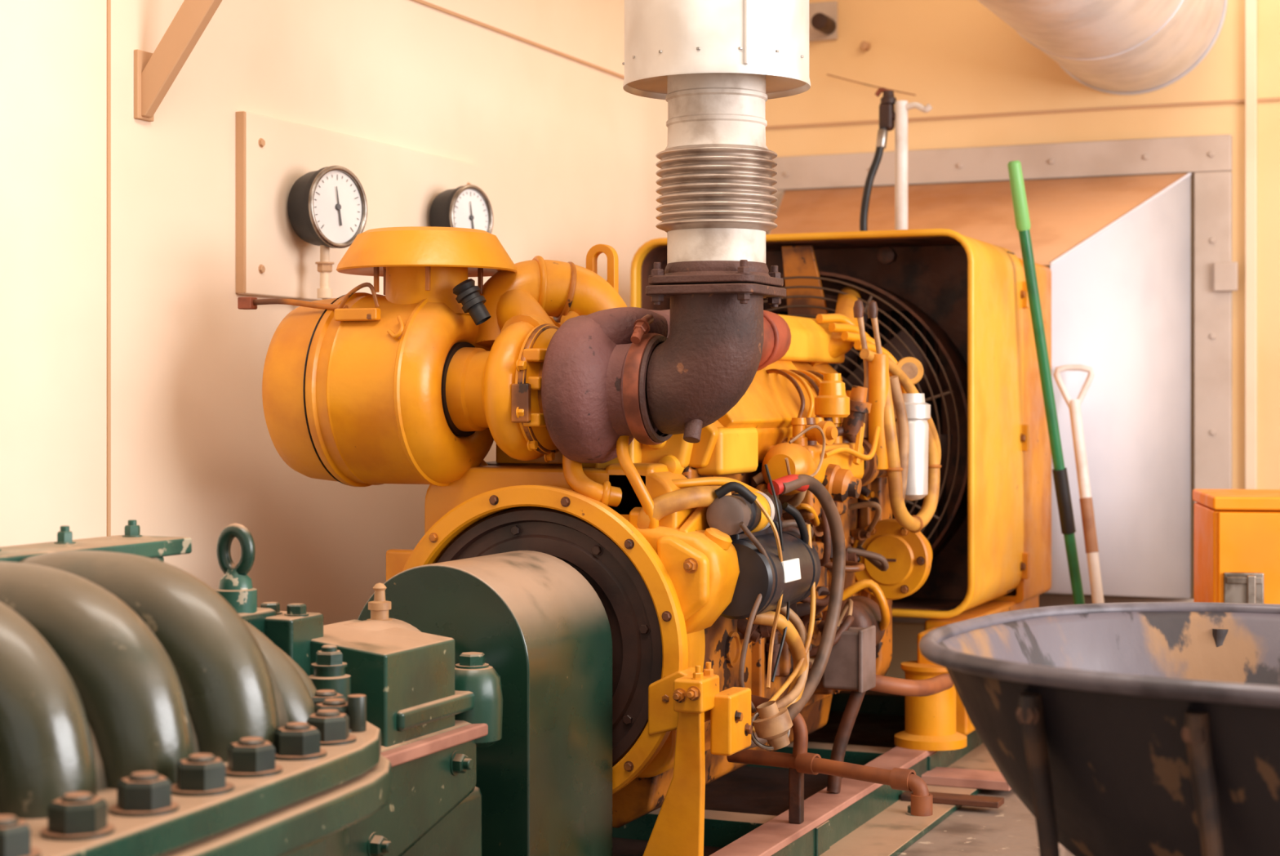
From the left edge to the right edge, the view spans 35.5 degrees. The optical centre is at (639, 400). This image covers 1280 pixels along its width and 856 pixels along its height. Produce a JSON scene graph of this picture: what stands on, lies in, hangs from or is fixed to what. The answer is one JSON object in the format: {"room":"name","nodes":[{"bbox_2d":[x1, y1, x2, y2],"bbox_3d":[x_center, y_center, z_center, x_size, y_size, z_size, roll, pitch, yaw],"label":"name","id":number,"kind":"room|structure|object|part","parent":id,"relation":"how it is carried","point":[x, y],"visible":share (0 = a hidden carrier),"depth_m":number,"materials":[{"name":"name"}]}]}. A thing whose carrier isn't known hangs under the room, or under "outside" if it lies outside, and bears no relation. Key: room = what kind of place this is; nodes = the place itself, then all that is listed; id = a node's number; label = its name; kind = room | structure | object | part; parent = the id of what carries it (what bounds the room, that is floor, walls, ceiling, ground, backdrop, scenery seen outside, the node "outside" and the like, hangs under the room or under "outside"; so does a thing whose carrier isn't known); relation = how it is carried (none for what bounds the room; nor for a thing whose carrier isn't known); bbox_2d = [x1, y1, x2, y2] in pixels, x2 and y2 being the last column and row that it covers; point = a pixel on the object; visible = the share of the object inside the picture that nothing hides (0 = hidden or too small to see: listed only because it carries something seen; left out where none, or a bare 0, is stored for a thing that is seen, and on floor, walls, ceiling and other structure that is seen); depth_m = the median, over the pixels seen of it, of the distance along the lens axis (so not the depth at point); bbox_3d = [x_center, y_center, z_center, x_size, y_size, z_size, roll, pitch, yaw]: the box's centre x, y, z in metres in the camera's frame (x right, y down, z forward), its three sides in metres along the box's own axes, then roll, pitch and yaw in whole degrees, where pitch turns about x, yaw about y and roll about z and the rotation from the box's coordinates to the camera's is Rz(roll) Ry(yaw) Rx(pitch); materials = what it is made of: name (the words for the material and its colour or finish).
{"room":"engine pump room","nodes":[
{"label":"engine pump room","id":0,"kind":"room"},
{"bbox_2d":[0,0,667,624],"bbox_3d":[-1.232,-0.450,3.239,0.100,2.900,8.200,0,0,23],"label":"wall","id":1,"kind":"structure","parent":0,"point":[567,160],"depth_m":4.00,"materials":[{"name":"beige paint"}]},
{"bbox_2d":[106,0,111,536],"bbox_3d":[-0.982,-0.450,3.696,0.004,2.900,0.008,0,0,23],"label":"trim","id":2,"kind":"structure","parent":1,"relation":"attached to","point":[108,2],"depth_m":3.69,"materials":[{"name":"brown"}]},
{"bbox_2d":[133,0,222,121],"bbox_3d":[-0.714,-0.810,3.692,0.500,0.560,0.050,0,0,23],"label":"wall bracket","id":3,"kind":"object","parent":1,"relation":"attached to","point":[154,74],"visible":1,"depth_m":3.75,"materials":[{"name":"brown wood"}]},
{"bbox_3d":[-0.940,-0.595,3.788,0.010,0.130,0.050,0,0,23],"label":"wall plate","id":4,"kind":"part","parent":3,"relation":"part of","materials":[{"name":"brown wood"}]},
{"bbox_2d":[235,111,480,300],"bbox_3d":[-0.608,-0.403,4.548,0.026,0.373,1.042,0,0,23],"label":"panel","id":5,"kind":"object","parent":1,"relation":"attached to","point":[401,185],"visible":0.64,"depth_m":4.27,"materials":[{"name":"beige paint"}]},
{"bbox_2d":[287,165,367,299],"bbox_3d":[-0.665,-0.326,4.237,0.080,0.337,0.174,0,0,35],"label":"pressure gauge","id":6,"kind":"object","parent":5,"relation":"attached to","point":[327,206],"visible":0.91,"depth_m":4.21,"materials":[{"name":"black metal"}]},
{"bbox_3d":[-0.668,-0.305,4.239,0.020,0.067,0.020,0,0,35],"label":"stem","id":7,"kind":"part","parent":6,"relation":"part of","materials":[{"name":"paint"}]},
{"bbox_2d":[429,184,493,233],"bbox_3d":[-0.430,-0.354,4.789,0.080,0.319,0.157,0,0,35],"label":"pressure gauge","id":8,"kind":"object","parent":5,"relation":"attached to","point":[467,206],"visible":0.48,"depth_m":4.75,"materials":[{"name":"black metal"}]},
{"bbox_2d":[411,0,624,79],"bbox_3d":[-0.299,-0.951,5.303,0.006,0.009,3.470,0,0,23],"label":"trim","id":9,"kind":"structure","parent":1,"relation":"attached to","point":[420,2],"depth_m":5.23,"materials":[{"name":"brown wood"}]},
{"bbox_2d":[630,228,1051,750],"bbox_3d":[0.539,0.199,5.314,0.909,1.228,1.135,0,0,23],"label":"radiator","id":10,"kind":"object","parent":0,"point":[967,296],"depth_m":5.09,"materials":[{"name":"yellow metal"}]},
{"bbox_2d":[765,0,1279,678],"bbox_3d":[2.674,-0.450,5.981,4.950,2.900,0.100,0,0,23],"label":"wall","id":11,"kind":"structure","parent":0,"point":[957,57],"depth_m":6.55,"materials":[{"name":"beige paint"}]},
{"bbox_2d":[808,0,915,95],"bbox_3d":[0.726,-1.179,6.688,0.390,0.342,0.120,0,0,23],"label":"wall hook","id":12,"kind":"object","parent":11,"relation":"attached to","point":[823,16],"visible":0.95,"depth_m":6.77,"materials":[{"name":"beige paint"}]},
{"bbox_3d":[0.618,-1.285,6.791,0.110,0.130,0.015,0,0,23],"label":"plate","id":13,"kind":"part","parent":12,"relation":"part of","materials":[{"name":"beige paint"}]},
{"bbox_3d":[0.771,-1.055,6.693,0.311,0.093,0.009,0,0,25],"label":"cord","id":14,"kind":"part","parent":12,"relation":"part of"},
{"bbox_2d":[765,134,1238,622],"bbox_3d":[1.147,-0.045,6.542,1.560,1.570,0.060,0,0,23],"label":"frame","id":15,"kind":"object","parent":11,"relation":"attached to","point":[1209,158],"depth_m":6.30,"materials":[{"name":"grey metal"}]},
{"bbox_2d":[765,97,1279,129],"bbox_3d":[2.653,-0.935,5.930,4.950,0.010,0.010,0,0,23],"label":"trim","id":16,"kind":"structure","parent":11,"relation":"attached to","point":[1275,99],"depth_m":6.50,"materials":[{"name":"brown wood"}]},
{"bbox_2d":[1244,0,1257,488],"bbox_3d":[1.906,-0.450,6.236,0.035,2.900,0.030,0,0,23],"label":"trim","id":17,"kind":"structure","parent":11,"relation":"attached to","point":[1251,6],"depth_m":6.22,"materials":[{"name":"paint"}]},
{"bbox_3d":[1.092,-1.940,2.252,5.150,0.080,8.200,0,0,23],"label":"ceiling","id":18,"kind":"structure","parent":0,"visible":0},
{"bbox_2d":[622,0,810,442],"bbox_3d":[0.135,-0.912,3.528,0.331,1.975,0.331,0,0,-45],"label":"exhaust pipe","id":19,"kind":"object","parent":18,"relation":"hanging from","point":[716,64],"visible":1,"depth_m":3.45,"materials":[{"name":"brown metal"}]},
{"bbox_2d":[976,0,1227,95],"bbox_3d":[1.007,-1.437,5.059,0.592,0.926,2.900,0,0,23],"label":"ventilation duct","id":20,"kind":"object","parent":18,"relation":"hanging from","point":[1121,47],"visible":1,"depth_m":5.68,"materials":[{"name":"metal"}]},
{"bbox_3d":[1.092,1.050,2.252,5.150,0.100,8.200,0,0,23],"label":"floor","id":21,"kind":"structure","parent":0,"visible":0},
{"bbox_2d":[612,689,1011,855],"bbox_3d":[-0.087,0.857,3.731,1.115,0.087,4.400,0,0,23],"label":"steel skid","id":22,"kind":"object","parent":21,"relation":"on","point":[746,808],"visible":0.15,"depth_m":4.35,"materials":[{"name":"green paint"}]},
{"bbox_2d":[0,519,502,855],"bbox_3d":[-0.712,0.490,2.379,0.804,0.644,1.951,0,0,23],"label":"pump","id":23,"kind":"object","parent":22,"relation":"on","point":[148,708],"visible":1,"depth_m":2.33,"materials":[{"name":"metal"}]},
{"bbox_3d":[-0.957,0.203,2.193,0.125,0.023,1.390,0,0,23],"label":"spine plate","id":24,"kind":"part","parent":23,"relation":"part of","materials":[{"name":"teal paint"}]},
{"bbox_3d":[-0.822,0.445,2.120,0.416,0.416,1.360,0,0,23],"label":"casing","id":25,"kind":"part","parent":23,"relation":"part of","materials":[{"name":"green metal"}]},
{"bbox_3d":[-0.822,0.590,2.120,0.701,0.180,1.389,0,0,23],"label":"casing","id":26,"kind":"part","parent":23,"relation":"part of","materials":[{"name":"green paint"}]},
{"bbox_2d":[357,550,612,855],"bbox_3d":[-0.268,0.541,3.434,0.450,0.544,0.337,0,0,23],"label":"guard","id":27,"kind":"object","parent":22,"relation":"on","point":[545,786],"visible":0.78,"depth_m":3.29,"materials":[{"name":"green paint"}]},
{"bbox_2d":[386,244,959,855],"bbox_3d":[0.146,0.252,4.321,0.893,1.120,1.750,0,0,23],"label":"engine","id":28,"kind":"object","parent":22,"relation":"on","point":[634,525],"visible":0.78,"depth_m":3.77,"materials":[{"name":"yellow paint"}]},
{"bbox_2d":[237,226,517,486],"bbox_3d":[-0.481,-0.067,3.789,0.514,0.510,0.370,0,0,23],"label":"filter","id":29,"kind":"object","parent":28,"relation":"attached to","point":[359,388],"visible":0.9,"depth_m":3.65,"materials":[{"name":"yellow paint"}]},
{"bbox_2d":[262,297,338,481],"bbox_3d":[-0.596,-0.020,3.838,0.113,0.356,0.356,0,0,23],"label":"cover","id":30,"kind":"object","parent":29,"relation":"on","point":[288,362],"depth_m":3.69,"materials":[{"name":"yellow metal"}]},
{"bbox_3d":[-0.640,-0.178,3.738,0.221,0.027,0.016,0,0,27],"label":"clamp rod","id":31,"kind":"part","parent":29,"relation":"part of","materials":[{"name":"yellow paint"}]},
{"bbox_2d":[336,226,517,277],"bbox_3d":[-0.400,-0.281,3.755,0.338,0.082,0.338,0,0,23],"label":"hood","id":32,"kind":"object","parent":29,"relation":"attached to","point":[416,251],"depth_m":3.64,"materials":[{"name":"yellow paint"}]},
{"bbox_2d":[373,266,483,313],"bbox_3d":[-0.402,-0.210,3.760,0.198,0.100,0.198,0,0,23],"label":"hood","id":33,"kind":"object","parent":29,"relation":"attached to","point":[406,289],"depth_m":3.68,"materials":[{"name":"yellow paint"}]},
{"bbox_2d":[440,342,489,436],"bbox_3d":[-0.295,-0.020,3.710,0.088,0.176,0.176,0,0,23],"label":"outlet","id":34,"kind":"object","parent":29,"relation":"attached to","point":[463,363],"depth_m":3.65,"materials":[{"name":"yellow paint"}]},
{"bbox_3d":[-0.293,0.140,3.840,0.089,0.096,0.024,0,0,-11],"label":"mount arm","id":35,"kind":"part","parent":29,"relation":"part of","materials":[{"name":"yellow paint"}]},
{"bbox_2d":[481,288,672,462],"bbox_3d":[-0.108,-0.048,3.697,0.378,0.324,0.390,0,0,23],"label":"turbocharger","id":36,"kind":"object","parent":28,"relation":"attached to","point":[576,387],"visible":0.93,"depth_m":3.55,"materials":[{"name":"yellow paint"}]},
{"bbox_2d":[496,288,555,330],"bbox_3d":[-0.213,-0.138,3.742,0.096,0.143,0.149,0,0,-35],"label":"outlet","id":37,"kind":"object","parent":36,"relation":"attached to","point":[514,305],"depth_m":3.72,"materials":[{"name":"yellow paint"}]},
{"bbox_3d":[0.056,0.671,3.471,0.118,0.283,0.023,0,0,23],"label":"mount leg","id":38,"kind":"part","parent":28,"relation":"part of","materials":[{"name":"yellow paint"}]},
{"bbox_2d":[706,473,821,618],"bbox_3d":[0.223,0.269,3.747,0.152,0.257,0.349,0,0,23],"label":"motor","id":39,"kind":"object","parent":28,"relation":"attached to","point":[793,577],"visible":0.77,"depth_m":3.64,"materials":[{"name":"black metal"}]},
{"bbox_2d":[751,700,792,749],"bbox_3d":[0.238,0.584,3.596,0.074,0.087,0.072,0,0,23],"label":"connector","id":40,"kind":"object","parent":28,"relation":"attached to","point":[771,722],"depth_m":3.58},
{"bbox_3d":[0.300,0.520,4.110,0.060,0.080,0.140,0,0,23],"label":"plate","id":41,"kind":"part","parent":28,"relation":"part of","materials":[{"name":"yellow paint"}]},
{"bbox_3d":[0.346,0.360,4.220,0.060,0.120,0.120,0,0,23],"label":"plate","id":42,"kind":"part","parent":28,"relation":"part of","materials":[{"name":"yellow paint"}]},
{"bbox_3d":[0.417,0.600,4.386,0.060,0.070,0.160,0,0,23],"label":"plate","id":43,"kind":"part","parent":28,"relation":"part of","materials":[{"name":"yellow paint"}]},
{"bbox_2d":[726,693,933,823],"bbox_3d":[0.358,0.690,3.794,0.447,0.246,0.061,0,0,36],"label":"drain pipe","id":44,"kind":"object","parent":28,"relation":"attached to","point":[801,762],"visible":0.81,"depth_m":3.82,"materials":[{"name":"brown metal"}]},
{"bbox_2d":[795,751,821,773],"bbox_3d":[0.323,0.695,3.832,0.036,0.040,0.040,0,0,37],"label":"socket","id":45,"kind":"object","parent":44,"relation":"attached to","point":[805,762],"depth_m":3.82,"materials":[{"name":"brown metal"}]},
{"bbox_2d":[888,767,915,791],"bbox_3d":[0.485,0.699,3.690,0.036,0.040,0.040,0,0,34],"label":"socket","id":46,"kind":"object","parent":44,"relation":"attached to","point":[900,778],"depth_m":3.67,"materials":[{"name":"brown metal"}]},
{"bbox_2d":[911,792,933,815],"bbox_3d":[0.516,0.740,3.666,0.040,0.036,0.040,0,0,23],"label":"socket","id":47,"kind":"object","parent":44,"relation":"attached to","point":[922,803],"depth_m":3.65,"materials":[{"name":"orange metal"}]},
{"bbox_3d":[0.425,0.260,4.404,0.060,0.140,0.080,0,0,23],"label":"plate","id":48,"kind":"part","parent":28,"relation":"part of","materials":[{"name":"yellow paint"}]},
{"bbox_3d":[0.477,-0.200,4.360,0.023,0.040,0.024,0,0,23],"label":"lever knob","id":49,"kind":"part","parent":28,"relation":"part of","materials":[{"name":"brown metal"}]},
{"bbox_3d":[0.457,0.088,4.173,0.010,0.094,0.058,0,0,23],"label":"throttle lever","id":50,"kind":"part","parent":28,"relation":"part of","materials":[{"name":"yellow paint"}]},
{"bbox_3d":[0.486,-0.060,4.357,0.034,0.282,0.022,0,0,23],"label":"control lever","id":51,"kind":"part","parent":28,"relation":"part of","materials":[{"name":"metal"}]},
{"bbox_3d":[0.470,0.535,4.140,0.010,0.130,0.100,0,0,23],"label":"junction lid","id":52,"kind":"part","parent":28,"relation":"part of","materials":[{"name":"grey metal"}]},
{"bbox_3d":[0.511,-0.200,4.389,0.023,0.040,0.024,0,0,23],"label":"lever knob","id":53,"kind":"part","parent":28,"relation":"part of","materials":[{"name":"brown metal"}]},
{"bbox_3d":[0.520,-0.060,4.386,0.034,0.282,0.022,0,0,23],"label":"control lever","id":54,"kind":"part","parent":28,"relation":"part of","materials":[{"name":"metal"}]},
{"bbox_3d":[0.185,0.821,3.615,0.085,0.015,4.400,0,0,23],"label":"rail","id":55,"kind":"part","parent":22,"relation":"part of","materials":[{"name":"metal"}]},
{"bbox_2d":[900,790,1004,808],"bbox_3d":[0.689,0.879,4.412,0.220,0.014,0.060,0,0,23],"label":"wooden plank","id":56,"kind":"object","parent":22,"relation":"on","point":[940,798],"depth_m":4.39,"materials":[{"name":"brown wood"}]},
{"bbox_2d":[921,766,1011,790],"bbox_3d":[0.723,0.875,4.647,0.300,0.022,0.120,0,0,23],"label":"wooden plank","id":57,"kind":"object","parent":22,"relation":"on","point":[934,776],"depth_m":4.59,"materials":[{"name":"brown wood"}]},
{"bbox_2d":[768,172,1191,598],"bbox_3d":[0.959,-0.046,6.185,1.348,1.338,0.789,0,0,23],"label":"air duct","id":58,"kind":"object","parent":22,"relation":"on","point":[1117,250],"visible":0.74,"depth_m":6.07,"materials":[{"name":"silver metal"}]},
{"bbox_2d":[859,87,933,231],"bbox_3d":[0.714,-0.629,5.554,0.203,0.486,0.067,0,0,16],"label":"pipe","id":59,"kind":"object","parent":58,"relation":"on","point":[891,116],"visible":0.91,"depth_m":5.54,"materials":[{"name":"white metal"}]},
{"bbox_3d":[0.677,-0.859,5.579,0.048,0.026,0.014,0,0,23],"label":"lever","id":60,"kind":"part","parent":59,"relation":"part of","materials":[{"name":"brown metal"}]},
{"bbox_3d":[0.765,-0.808,5.528,0.095,0.032,0.021,0,0,36],"label":"lever","id":61,"kind":"part","parent":59,"relation":"part of","materials":[{"name":"white ceramic"}]},
{"bbox_2d":[897,788,1074,855],"bbox_3d":[-0.017,0.950,3.864,1.450,0.100,5.300,0,0,23],"label":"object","id":62,"kind":"structure","parent":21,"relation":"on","point":[1010,828],"depth_m":4.16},
{"bbox_2d":[1007,160,1084,604],"bbox_3d":[1.111,0.141,5.287,0.416,1.517,0.164,0,0,-24],"label":"broom","id":63,"kind":"object","parent":21,"relation":"on","point":[1023,224],"visible":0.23,"depth_m":5.21,"materials":[{"name":"green plastic"}]},
{"bbox_2d":[1053,364,1104,603],"bbox_3d":[1.272,0.398,5.542,0.227,0.995,0.150,0,0,0],"label":"shovel","id":64,"kind":"object","parent":21,"relation":"on","point":[1086,499],"visible":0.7,"depth_m":5.56,"materials":[{"name":"white wood"}]},
{"bbox_2d":[919,601,1279,855],"bbox_3d":[1.161,0.650,2.293,1.705,0.703,0.889,0,0,32],"label":"wheelbarrow","id":65,"kind":"object","parent":21,"relation":"on","point":[1124,728],"visible":1,"depth_m":2.28,"materials":[{"name":"paint"}]},
{"bbox_2d":[1192,488,1279,604],"bbox_3d":[1.695,0.611,4.746,0.697,0.778,0.440,0,0,9],"label":"storage cabinet","id":66,"kind":"object","parent":21,"relation":"on","point":[1237,531],"visible":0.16,"depth_m":4.60,"materials":[{"name":"metal"}]},
{"bbox_3d":[1.697,0.237,4.758,0.697,0.031,0.415,0,0,9],"label":"lid","id":67,"kind":"part","parent":66,"relation":"part of","materials":[{"name":"orange paint"}]},
{"bbox_3d":[1.386,0.438,4.592,0.090,0.085,0.012,0,0,9],"label":"latch plate","id":68,"kind":"part","parent":66,"relation":"part of","materials":[{"name":"metal"}]},
{"bbox_3d":[1.665,0.599,4.561,0.670,0.682,0.014,0,0,9],"label":"door panel","id":69,"kind":"part","parent":66,"relation":"part of","materials":[{"name":"orange paint"}]},
{"bbox_3d":[1.399,0.438,4.577,0.020,0.075,0.014,0,0,9],"label":"latch lever","id":70,"kind":"part","parent":66,"relation":"part of","materials":[{"name":"metal"}]}
]}

